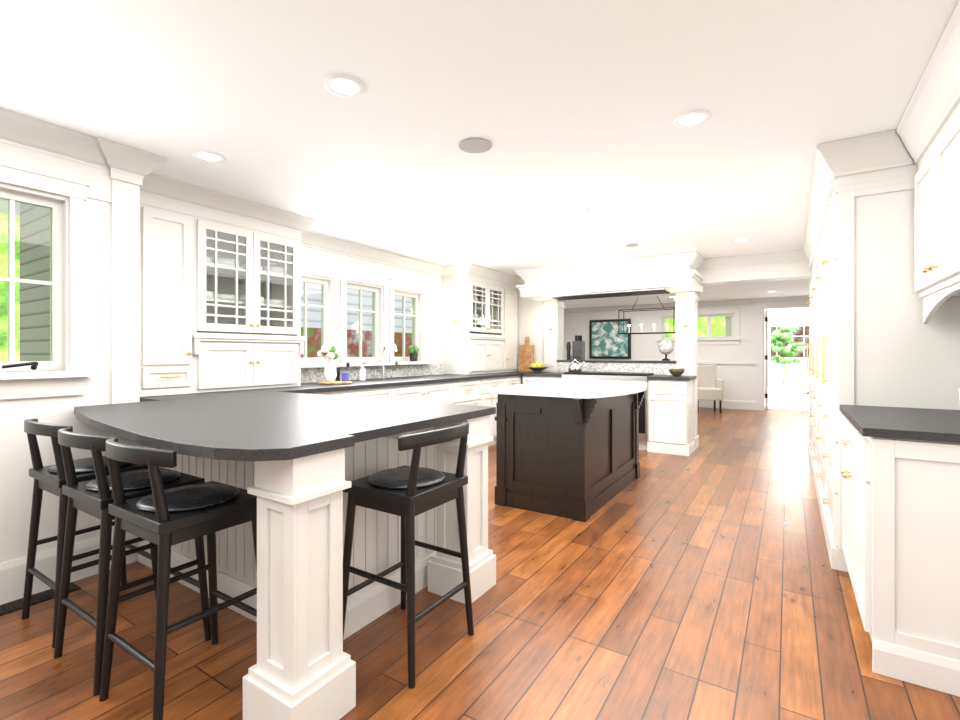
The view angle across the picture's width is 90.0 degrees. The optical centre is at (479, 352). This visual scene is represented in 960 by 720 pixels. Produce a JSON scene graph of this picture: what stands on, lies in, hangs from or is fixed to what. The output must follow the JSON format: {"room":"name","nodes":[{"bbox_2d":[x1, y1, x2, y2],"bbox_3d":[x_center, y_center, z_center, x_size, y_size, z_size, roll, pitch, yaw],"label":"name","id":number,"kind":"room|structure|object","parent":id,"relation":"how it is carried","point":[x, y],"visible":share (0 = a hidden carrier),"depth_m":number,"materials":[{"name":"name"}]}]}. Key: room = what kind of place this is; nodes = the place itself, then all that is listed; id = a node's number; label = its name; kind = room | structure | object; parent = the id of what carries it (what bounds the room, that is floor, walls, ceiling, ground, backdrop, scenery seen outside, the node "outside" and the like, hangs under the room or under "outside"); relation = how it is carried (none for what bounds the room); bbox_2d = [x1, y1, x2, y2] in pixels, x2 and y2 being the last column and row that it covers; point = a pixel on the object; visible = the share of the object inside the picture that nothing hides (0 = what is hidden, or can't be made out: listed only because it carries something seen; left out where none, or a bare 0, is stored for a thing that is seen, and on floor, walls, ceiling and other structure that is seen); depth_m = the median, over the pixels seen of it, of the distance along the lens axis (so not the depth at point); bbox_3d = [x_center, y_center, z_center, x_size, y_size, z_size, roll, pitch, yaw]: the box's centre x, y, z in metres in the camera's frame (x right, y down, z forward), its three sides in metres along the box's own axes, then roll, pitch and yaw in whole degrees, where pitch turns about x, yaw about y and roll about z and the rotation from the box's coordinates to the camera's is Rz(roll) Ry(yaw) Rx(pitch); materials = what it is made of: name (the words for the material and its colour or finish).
{"room":"kitchen","nodes":[
{"label":"kitchen","id":0,"kind":"room"},
{"bbox_2d":[0,179,139,564],"bbox_3d":[-3.229,0.030,0.921,0.170,2.320,4.462,0,0,33],"label":"wall","id":1,"kind":"structure","parent":0,"point":[112,295],"depth_m":2.59,"materials":[{"name":"white paint"}]},
{"bbox_2d":[0,160,93,399],"bbox_3d":[-2.549,-0.345,1.931,0.223,1.130,1.575,0,0,33],"label":"window","id":2,"kind":"structure","parent":1,"relation":"in","point":[62,198],"depth_m":2.48,"materials":[{"name":"white paint"}]},
{"bbox_2d":[0,107,171,202],"bbox_3d":[-3.056,-0.980,0.959,0.120,0.300,4.412,0,0,33],"label":"crown molding","id":3,"kind":"structure","parent":1,"relation":"attached to","point":[99,163],"depth_m":2.50,"materials":[{"name":"white paint"}]},
{"bbox_2d":[172,179,319,238],"bbox_3d":[-1.777,-1.070,3.545,0.090,0.120,1.306,0,0,33],"label":"crown molding","id":4,"kind":"structure","parent":1,"relation":"attached to","point":[182,192],"depth_m":3.53,"materials":[{"name":"white paint"}]},
{"bbox_2d":[0,362,808,604],"bbox_3d":[1.993,0.690,7.009,6.180,1.000,20.050,0,0,33],"label":"baseboard","id":5,"kind":"structure","parent":1,"relation":"attached to","point":[12,577],"depth_m":2.42,"materials":[{"name":"white paint"}]},
{"bbox_2d":[301,246,442,363],"bbox_3d":[-1.156,0.030,5.436,0.180,2.320,5.900,0,0,33],"label":"wall","id":6,"kind":"structure","parent":0,"point":[435,289],"depth_m":5.86,"materials":[{"name":"white paint"}]},
{"bbox_2d":[20,203,49,360],"bbox_3d":[-2.543,-0.160,2.796,0.698,3.700,0.038,0,0,33],"label":"siding","id":7,"kind":"object","parent":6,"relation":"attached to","point":[41,265],"depth_m":2.82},
{"bbox_2d":[301,261,434,367],"bbox_3d":[-1.257,-0.362,5.186,0.280,0.995,2.150,0,0,33],"label":"window","id":8,"kind":"structure","parent":6,"relation":"in","point":[336,283],"depth_m":5.22,"materials":[{"name":"white paint"}]},
{"bbox_2d":[408,345,418,360],"bbox_3d":[-0.797,0.004,5.764,0.130,0.188,0.130,0,0,33],"label":"herb pot","id":9,"kind":"object","parent":8,"relation":"on","point":[413,351],"visible":1,"depth_m":5.72,"materials":[{"name":"black paint"}]},
{"bbox_2d":[301,235,451,276],"bbox_3d":[-1.130,-1.070,5.283,0.090,0.120,2.498,0,0,33],"label":"crown molding","id":10,"kind":"structure","parent":6,"relation":"attached to","point":[322,242],"depth_m":5.22,"materials":[{"name":"white paint"}]},
{"bbox_2d":[0,0,958,315],"bbox_3d":[2.014,-1.170,7.025,6.500,0.080,20.400,0,0,33],"label":"ceiling","id":11,"kind":"structure","parent":0,"point":[566,108],"depth_m":2.19,"materials":[{"name":"white paint"}]},
{"bbox_2d":[192,150,225,162],"bbox_3d":[-1.551,-1.126,2.747,0.177,0.008,0.172,0,0,33],"label":"recessed light","id":12,"kind":"object","parent":11,"relation":"in","point":[203,155],"depth_m":2.75,"materials":[{"name":"white paint"}]},
{"bbox_2d":[323,74,364,97],"bbox_3d":[-0.571,-1.126,2.024,0.176,0.008,0.175,0,0,33],"label":"recessed light","id":13,"kind":"object","parent":11,"relation":"in","point":[344,86],"depth_m":2.02,"materials":[{"name":"white paint"}]},
{"bbox_2d":[459,138,491,152],"bbox_3d":[-0.026,-1.126,2.599,0.185,0.008,0.190,0,0,33],"label":"speaker","id":14,"kind":"object","parent":11,"relation":"in","point":[470,145],"depth_m":2.60,"materials":[{"name":"white paint"}]},
{"bbox_2d":[514,251,703,301],"bbox_3d":[1.675,-0.935,6.292,2.280,0.386,0.920,0,0,33],"label":"range hood","id":15,"kind":"object","parent":11,"relation":"attached to","point":[662,274],"visible":0.85,"depth_m":5.89,"materials":[{"name":"white paint"}]},
{"bbox_2d":[618,296,675,333],"bbox_3d":[3.053,-0.741,8.735,0.976,0.776,0.336,0,0,33],"label":"chandelier","id":16,"kind":"object","parent":11,"relation":"hanging from","point":[666,332],"visible":0.83,"depth_m":8.74,"materials":[{"name":"black metal"}]},
{"bbox_2d":[673,110,710,127],"bbox_3d":[1.016,-1.126,2.305,0.168,0.008,0.178,0,0,33],"label":"recessed light","id":17,"kind":"object","parent":11,"relation":"in","point":[694,118],"depth_m":2.31,"materials":[{"name":"white paint"}]},
{"bbox_2d":[732,238,751,241],"bbox_3d":[2.603,-1.126,4.773,0.166,0.008,0.182,0,0,33],"label":"recessed light","id":18,"kind":"object","parent":11,"relation":"in","point":[740,239],"depth_m":4.80,"materials":[{"name":"white paint"}]},
{"bbox_2d":[697,249,810,285],"bbox_3d":[3.468,-0.990,5.439,1.940,0.280,0.340,0,0,33],"label":"beam","id":19,"kind":"structure","parent":11,"relation":"attached to","point":[775,266],"depth_m":5.52,"materials":[{"name":"white paint"}]},
{"bbox_2d":[0,392,959,719],"bbox_3d":[2.014,1.230,7.025,6.500,0.080,20.400,0,0,33],"label":"floor","id":20,"kind":"structure","parent":0,"point":[704,580],"depth_m":2.05,"materials":[{"name":"brown wood"}]},
{"bbox_2d":[0,582,80,615],"bbox_3d":[-2.160,1.187,2.296,0.115,0.006,0.370,0,0,33],"label":"floor vent","id":21,"kind":"object","parent":20,"relation":"in","point":[13,606],"visible":0.62,"depth_m":2.30,"materials":[{"name":"black metal"}]},
{"bbox_2d":[21,418,157,647],"bbox_3d":[-1.785,0.740,2.199,0.438,0.903,0.434,0,0,33],"label":"stool","id":22,"kind":"object","parent":20,"relation":"on","point":[51,479],"visible":0.69,"depth_m":2.12,"materials":[{"name":"black paint"}]},
{"bbox_2d":[54,428,210,695],"bbox_3d":[-1.400,0.740,1.928,0.438,0.903,0.434,0,0,33],"label":"stool","id":23,"kind":"object","parent":20,"relation":"on","point":[94,497],"visible":0.81,"depth_m":1.83,"materials":[{"name":"black paint"}]},
{"bbox_2d":[99,438,256,719],"bbox_3d":[-1.038,0.740,1.696,0.438,0.903,0.434,0,0,33],"label":"stool","id":24,"kind":"object","parent":20,"relation":"on","point":[165,520],"visible":0.96,"depth_m":1.60,"materials":[{"name":"black paint"}]},
{"bbox_2d":[138,424,453,659],"bbox_3d":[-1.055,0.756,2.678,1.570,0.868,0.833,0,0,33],"label":"base cabinet","id":25,"kind":"object","parent":20,"relation":"on","point":[296,464],"depth_m":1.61,"materials":[{"name":"white paint"}]},
{"bbox_2d":[74,392,495,471],"bbox_3d":[-1.054,0.297,2.394,1.890,0.035,1.390,0,0,33],"label":"countertop","id":26,"kind":"structure","parent":25,"relation":"on","point":[253,430],"depth_m":1.99,"materials":[{"name":"grey stone"}]},
{"bbox_2d":[319,390,343,395],"bbox_3d":[-1.606,0.755,3.974,0.697,0.870,0.596,0,0,33],"label":"base cabinet","id":27,"kind":"object","parent":20,"relation":"on","point":[334,392],"depth_m":3.99,"materials":[{"name":"white paint"}]},
{"bbox_2d":[344,386,395,399],"bbox_3d":[-1.289,0.755,4.468,0.697,0.870,0.698,0,0,33],"label":"base cabinet","id":28,"kind":"object","parent":20,"relation":"on","point":[385,392],"depth_m":4.38,"materials":[{"name":"white paint"}]},
{"bbox_2d":[343,422,473,688],"bbox_3d":[-0.289,0.740,1.968,0.434,0.903,0.438,0,0,33],"label":"stool","id":29,"kind":"object","parent":20,"relation":"on","point":[407,494],"visible":0.96,"depth_m":1.87,"materials":[{"name":"black paint"}]},
{"bbox_2d":[396,382,455,403],"bbox_3d":[-0.862,0.755,5.133,0.697,0.870,0.999,0,0,33],"label":"base cabinet","id":30,"kind":"object","parent":20,"relation":"on","point":[433,383],"depth_m":5.04,"materials":[{"name":"white paint"}]},
{"bbox_2d":[140,371,529,401],"bbox_3d":[-0.832,0.297,5.162,0.717,0.035,5.040,0,0,33],"label":"countertop","id":31,"kind":"structure","parent":30,"relation":"on","point":[413,379],"depth_m":4.25,"materials":[{"name":"black stone"}]},
{"bbox_2d":[140,193,304,396],"bbox_3d":[-1.975,-0.425,3.624,0.453,1.405,1.218,0,0,33],"label":"hutch","id":32,"kind":"object","parent":31,"relation":"on","point":[220,301],"visible":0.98,"depth_m":3.44,"materials":[{"name":"white paint"}]},
{"bbox_2d":[318,346,351,384],"bbox_3d":[-1.310,0.108,4.346,0.300,0.340,0.295,0,0,33],"label":"flower vase","id":33,"kind":"object","parent":31,"relation":"on","point":[331,373],"visible":0.96,"depth_m":4.31,"materials":[{"name":"white ceramic"}]},
{"bbox_2d":[359,363,365,379],"bbox_3d":[-1.193,0.188,4.890,0.072,0.179,0.064,0,0,33],"label":"soap bottle","id":34,"kind":"object","parent":31,"relation":"on","point":[362,372],"visible":0.96,"depth_m":4.87,"materials":[{"name":"white plastic"}]},
{"bbox_2d":[360,378,407,381],"bbox_3d":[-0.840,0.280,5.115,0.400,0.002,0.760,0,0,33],"label":"sink","id":35,"kind":"object","parent":31,"relation":"in","point":[367,379],"depth_m":4.88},
{"bbox_2d":[443,274,506,374],"bbox_3d":[-0.055,-0.425,6.616,0.453,1.405,0.924,0,0,33],"label":"hutch","id":36,"kind":"object","parent":31,"relation":"on","point":[474,337],"visible":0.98,"depth_m":6.32,"materials":[{"name":"white paint"}]},
{"bbox_2d":[449,301,456,322],"bbox_3d":[-0.358,-0.532,6.199,0.072,0.275,0.106,0,0,33],"label":"wall sconce","id":37,"kind":"object","parent":36,"relation":"attached to","point":[452,318],"visible":0.98,"depth_m":6.16,"materials":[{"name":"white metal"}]},
{"bbox_2d":[503,283,517,371],"bbox_3d":[0.304,-0.425,7.175,0.453,1.405,0.416,0,0,33],"label":"cabinet","id":38,"kind":"object","parent":31,"relation":"on","point":[510,327],"visible":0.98,"depth_m":7.07,"materials":[{"name":"white paint"}]},
{"bbox_2d":[518,337,533,371],"bbox_3d":[0.691,0.018,7.129,0.240,0.520,0.070,0,0,33],"label":"cutting boards","id":39,"kind":"object","parent":31,"relation":"on","point":[526,355],"visible":0.89,"depth_m":7.12,"materials":[{"name":"brown wood"}]},
{"bbox_2d":[527,361,548,372],"bbox_3d":[0.817,0.196,6.807,0.340,0.165,0.335,0,0,33],"label":"fruit bowl","id":40,"kind":"object","parent":31,"relation":"on","point":[536,367],"visible":1,"depth_m":6.74,"materials":[{"name":"yellow food"}]},
{"bbox_2d":[456,378,483,405],"bbox_3d":[-0.435,0.755,5.799,0.697,0.870,0.698,0,0,33],"label":"base cabinet","id":41,"kind":"object","parent":20,"relation":"on","point":[467,393],"depth_m":5.68,"materials":[{"name":"white paint"}]},
{"bbox_2d":[484,378,507,445],"bbox_3d":[-0.101,0.755,6.320,0.697,0.870,0.660,0,0,33],"label":"base cabinet","id":42,"kind":"object","parent":20,"relation":"on","point":[490,400],"depth_m":6.08,"materials":[{"name":"white paint"}]},
{"bbox_2d":[508,374,522,385],"bbox_3d":[0.145,0.755,6.702,0.697,0.870,0.486,0,0,33],"label":"base cabinet","id":43,"kind":"object","parent":20,"relation":"on","point":[511,381],"depth_m":6.61,"materials":[{"name":"white paint"}]},
{"bbox_2d":[490,391,645,521],"bbox_3d":[0.837,0.756,4.142,0.817,0.870,1.547,0,0,33],"label":"kitchen island","id":44,"kind":"object","parent":20,"relation":"on","point":[567,448],"depth_m":3.64,"materials":[{"name":"brown wood"}]},
{"bbox_2d":[490,379,646,398],"bbox_3d":[0.894,0.297,4.150,0.960,0.044,1.531,0,0,33],"label":"island countertop","id":45,"kind":"structure","parent":44,"relation":"on","point":[593,389],"depth_m":3.81,"materials":[{"name":"white stone"}]},
{"bbox_2d":[522,291,698,455],"bbox_3d":[1.673,0.216,6.378,2.176,1.948,0.767,0,0,33],"label":"base cabinet","id":46,"kind":"object","parent":20,"relation":"on","point":[668,416],"visible":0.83,"depth_m":5.94,"materials":[{"name":"white paint"}]},
{"bbox_2d":[545,311,551,329],"bbox_3d":[0.984,-0.463,6.900,0.072,0.275,0.106,0,0,33],"label":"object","id":47,"kind":"structure","parent":46,"relation":"attached to","point":[547,313],"depth_m":6.86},
{"bbox_2d":[566,335,584,359],"bbox_3d":[1.361,-0.076,6.892,0.255,0.348,0.130,0,0,33],"label":"coffee grinder","id":48,"kind":"object","parent":46,"relation":"on","point":[578,346],"visible":1,"depth_m":6.82,"materials":[{"name":"black paint"}]},
{"bbox_2d":[568,356,584,371],"bbox_3d":[1.296,0.144,6.440,0.234,0.217,0.190,0,0,33],"label":"kettle","id":49,"kind":"object","parent":46,"relation":"on","point":[574,366],"visible":1,"depth_m":6.39,"materials":[{"name":"silver metal"}]},
{"bbox_2d":[658,340,673,360],"bbox_3d":[2.409,-0.032,6.214,0.190,0.260,0.185,0,0,33],"label":"decorative orb","id":50,"kind":"object","parent":46,"relation":"on","point":[665,347],"visible":1,"depth_m":6.16,"materials":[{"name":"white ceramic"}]},
{"bbox_2d":[669,369,684,375],"bbox_3d":[2.372,0.235,5.786,0.180,0.085,0.180,0,0,33],"label":"bowl","id":51,"kind":"object","parent":46,"relation":"on","point":[676,372],"visible":0.98,"depth_m":5.72,"materials":[{"name":"brown wood"}]},
{"bbox_2d":[681,304,687,326],"bbox_3d":[2.515,-0.463,5.917,0.072,0.275,0.106,0,0,33],"label":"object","id":52,"kind":"structure","parent":46,"relation":"attached to","point":[684,323],"depth_m":5.88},
{"bbox_2d":[698,364,722,412],"bbox_3d":[4.608,0.715,9.785,0.540,0.950,0.550,0,0,13],"label":"dining chair","id":53,"kind":"object","parent":20,"relation":"on","point":[710,386],"visible":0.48,"depth_m":9.88,"materials":[{"name":"beige fabric"}]},
{"bbox_2d":[768,393,808,411],"bbox_3d":[7.596,1.184,11.879,1.850,0.012,4.600,0,0,33],"label":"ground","id":54,"kind":"structure","parent":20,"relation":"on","point":[796,402],"depth_m":11.20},
{"bbox_2d":[771,326,805,397],"bbox_3d":[8.074,0.231,12.688,0.876,1.890,0.871,0,0,33],"label":"tree","id":55,"kind":"object","parent":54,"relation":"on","point":[783,390],"visible":0.96,"depth_m":12.55,"materials":[{"name":"green plant"}]},
{"bbox_2d":[804,366,810,394],"bbox_3d":[9.601,0.780,13.705,0.550,0.820,0.460,0,0,33],"label":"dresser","id":56,"kind":"object","parent":20,"relation":"on","point":[806,380],"visible":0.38,"depth_m":13.64,"materials":[{"name":"white wood"}]},
{"bbox_2d":[802,130,959,571],"bbox_3d":[3.173,0.031,3.946,0.819,2.318,3.731,0,0,33],"label":"pantry","id":57,"kind":"object","parent":20,"relation":"on","point":[874,340],"visible":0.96,"depth_m":2.56,"materials":[{"name":"white paint"}]},
{"bbox_2d":[840,405,959,696],"bbox_3d":[1.984,0.735,2.020,0.739,0.910,0.964,0,0,33],"label":"base cabinet","id":58,"kind":"object","parent":20,"relation":"on","point":[900,471],"visible":1,"depth_m":1.76,"materials":[{"name":"white paint"}]},
{"bbox_2d":[517,288,542,371],"bbox_3d":[0.677,0.030,7.394,0.790,2.320,0.325,0,0,33],"label":"wall","id":59,"kind":"structure","parent":0,"point":[530,312],"depth_m":7.14,"materials":[{"name":"white paint"}]},
{"bbox_2d":[460,263,519,285],"bbox_3d":[0.213,-1.070,6.645,0.090,0.120,1.426,0,0,33],"label":"crown molding","id":60,"kind":"structure","parent":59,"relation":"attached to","point":[466,268],"depth_m":6.47,"materials":[{"name":"white paint"}]},
{"bbox_2d":[564,305,808,400],"bbox_3d":[4.465,0.030,10.888,6.450,2.320,0.150,0,0,33],"label":"wall","id":61,"kind":"structure","parent":0,"point":[739,381],"depth_m":10.31,"materials":[{"name":"white paint"}]},
{"bbox_2d":[589,319,630,358],"bbox_3d":[3.140,-0.335,11.610,1.000,0.950,0.062,0,0,33],"label":"painting","id":62,"kind":"object","parent":61,"relation":"attached to","point":[607,340],"visible":1,"depth_m":11.58,"materials":[{"name":"teal paint"}]},
{"bbox_2d":[564,295,808,313],"bbox_3d":[4.398,-1.065,10.783,6.150,0.130,0.100,0,0,33],"label":"crown molding","id":63,"kind":"structure","parent":61,"relation":"attached to","point":[733,302],"depth_m":10.46,"materials":[{"name":"white paint"}]},
{"bbox_2d":[656,307,740,344],"bbox_3d":[4.806,-0.575,10.634,1.720,0.790,0.210,0,0,33],"label":"window","id":64,"kind":"structure","parent":61,"relation":"in","point":[709,314],"depth_m":10.45,"materials":[{"name":"white paint"}]},
{"bbox_2d":[765,310,770,408],"bbox_3d":[6.217,0.140,10.366,0.082,2.060,0.855,0,0,33],"label":"door leaf","id":65,"kind":"structure","parent":61,"relation":"in","point":[767,359],"depth_m":10.03,"materials":[{"name":"white paint"}]},
{"bbox_2d":[755,301,808,410],"bbox_3d":[6.277,0.065,9.704,1.240,2.250,0.185,0,0,33],"label":"trim","id":66,"kind":"structure","parent":61,"relation":"attached to","point":[760,308],"depth_m":9.91,"materials":[{"name":"white paint"}]},
{"bbox_2d":[771,319,808,363],"bbox_3d":[9.251,-0.330,14.316,1.620,1.300,0.210,0,0,33],"label":"window","id":67,"kind":"structure","parent":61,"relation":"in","point":[788,323],"depth_m":14.23,"materials":[{"name":"clear glass"}]},
{"bbox_3d":[3.105,0.030,2.939,0.150,2.320,14.700,0,0,33],"label":"wall","id":68,"kind":"structure","parent":0,"visible":0},
{"bbox_2d":[909,100,959,299],"bbox_3d":[2.252,-0.704,2.131,0.407,0.848,0.487,0,0,33],"label":"upper cabinet","id":69,"kind":"object","parent":68,"relation":"attached to","point":[928,130],"depth_m":2.31,"materials":[{"name":"white paint"}]},
{"bbox_2d":[929,56,959,291],"bbox_3d":[2.045,-0.704,1.808,0.407,0.848,0.406,0,0,33],"label":"upper cabinet","id":70,"kind":"object","parent":68,"relation":"attached to","point":[941,98],"depth_m":2.01,"materials":[{"name":"white paint"}]},
{"bbox_2d":[953,40,959,283],"bbox_3d":[1.838,-0.704,1.486,0.407,0.848,0.488,0,0,33],"label":"upper cabinet","id":71,"kind":"object","parent":68,"relation":"attached to","point":[956,51],"depth_m":1.85,"materials":[{"name":"white paint"}]},
{"label":"outside","id":72,"kind":"structure","parent":0,"visible":0},
{"bbox_2d":[0,213,19,361],"bbox_3d":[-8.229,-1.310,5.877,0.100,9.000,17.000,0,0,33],"label":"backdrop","id":73,"kind":"structure","parent":72,"point":[4,290],"depth_m":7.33,"materials":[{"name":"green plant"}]},
{"bbox_2d":[301,327,411,357],"bbox_3d":[-2.124,0.860,10.573,0.100,2.660,9.500,0,0,33],"label":"garden","id":74,"kind":"object","parent":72,"point":[365,336],"depth_m":9.82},
{"bbox_2d":[301,282,411,332],"bbox_3d":[-2.124,-2.140,10.573,0.100,3.340,9.500,0,0,33],"label":"house","id":75,"kind":"structure","parent":74,"relation":"on","point":[355,297],"depth_m":9.82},
{"bbox_2d":[665,317,724,336],"bbox_3d":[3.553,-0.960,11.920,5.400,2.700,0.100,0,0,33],"label":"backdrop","id":76,"kind":"structure","parent":72,"point":[716,324],"depth_m":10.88,"materials":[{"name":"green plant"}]},
{"bbox_2d":[771,326,808,357],"bbox_3d":[9.835,-0.810,15.135,4.500,4.000,0.100,0,0,33],"label":"house exterior","id":77,"kind":"structure","parent":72,"point":[797,333],"depth_m":14.99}
]}

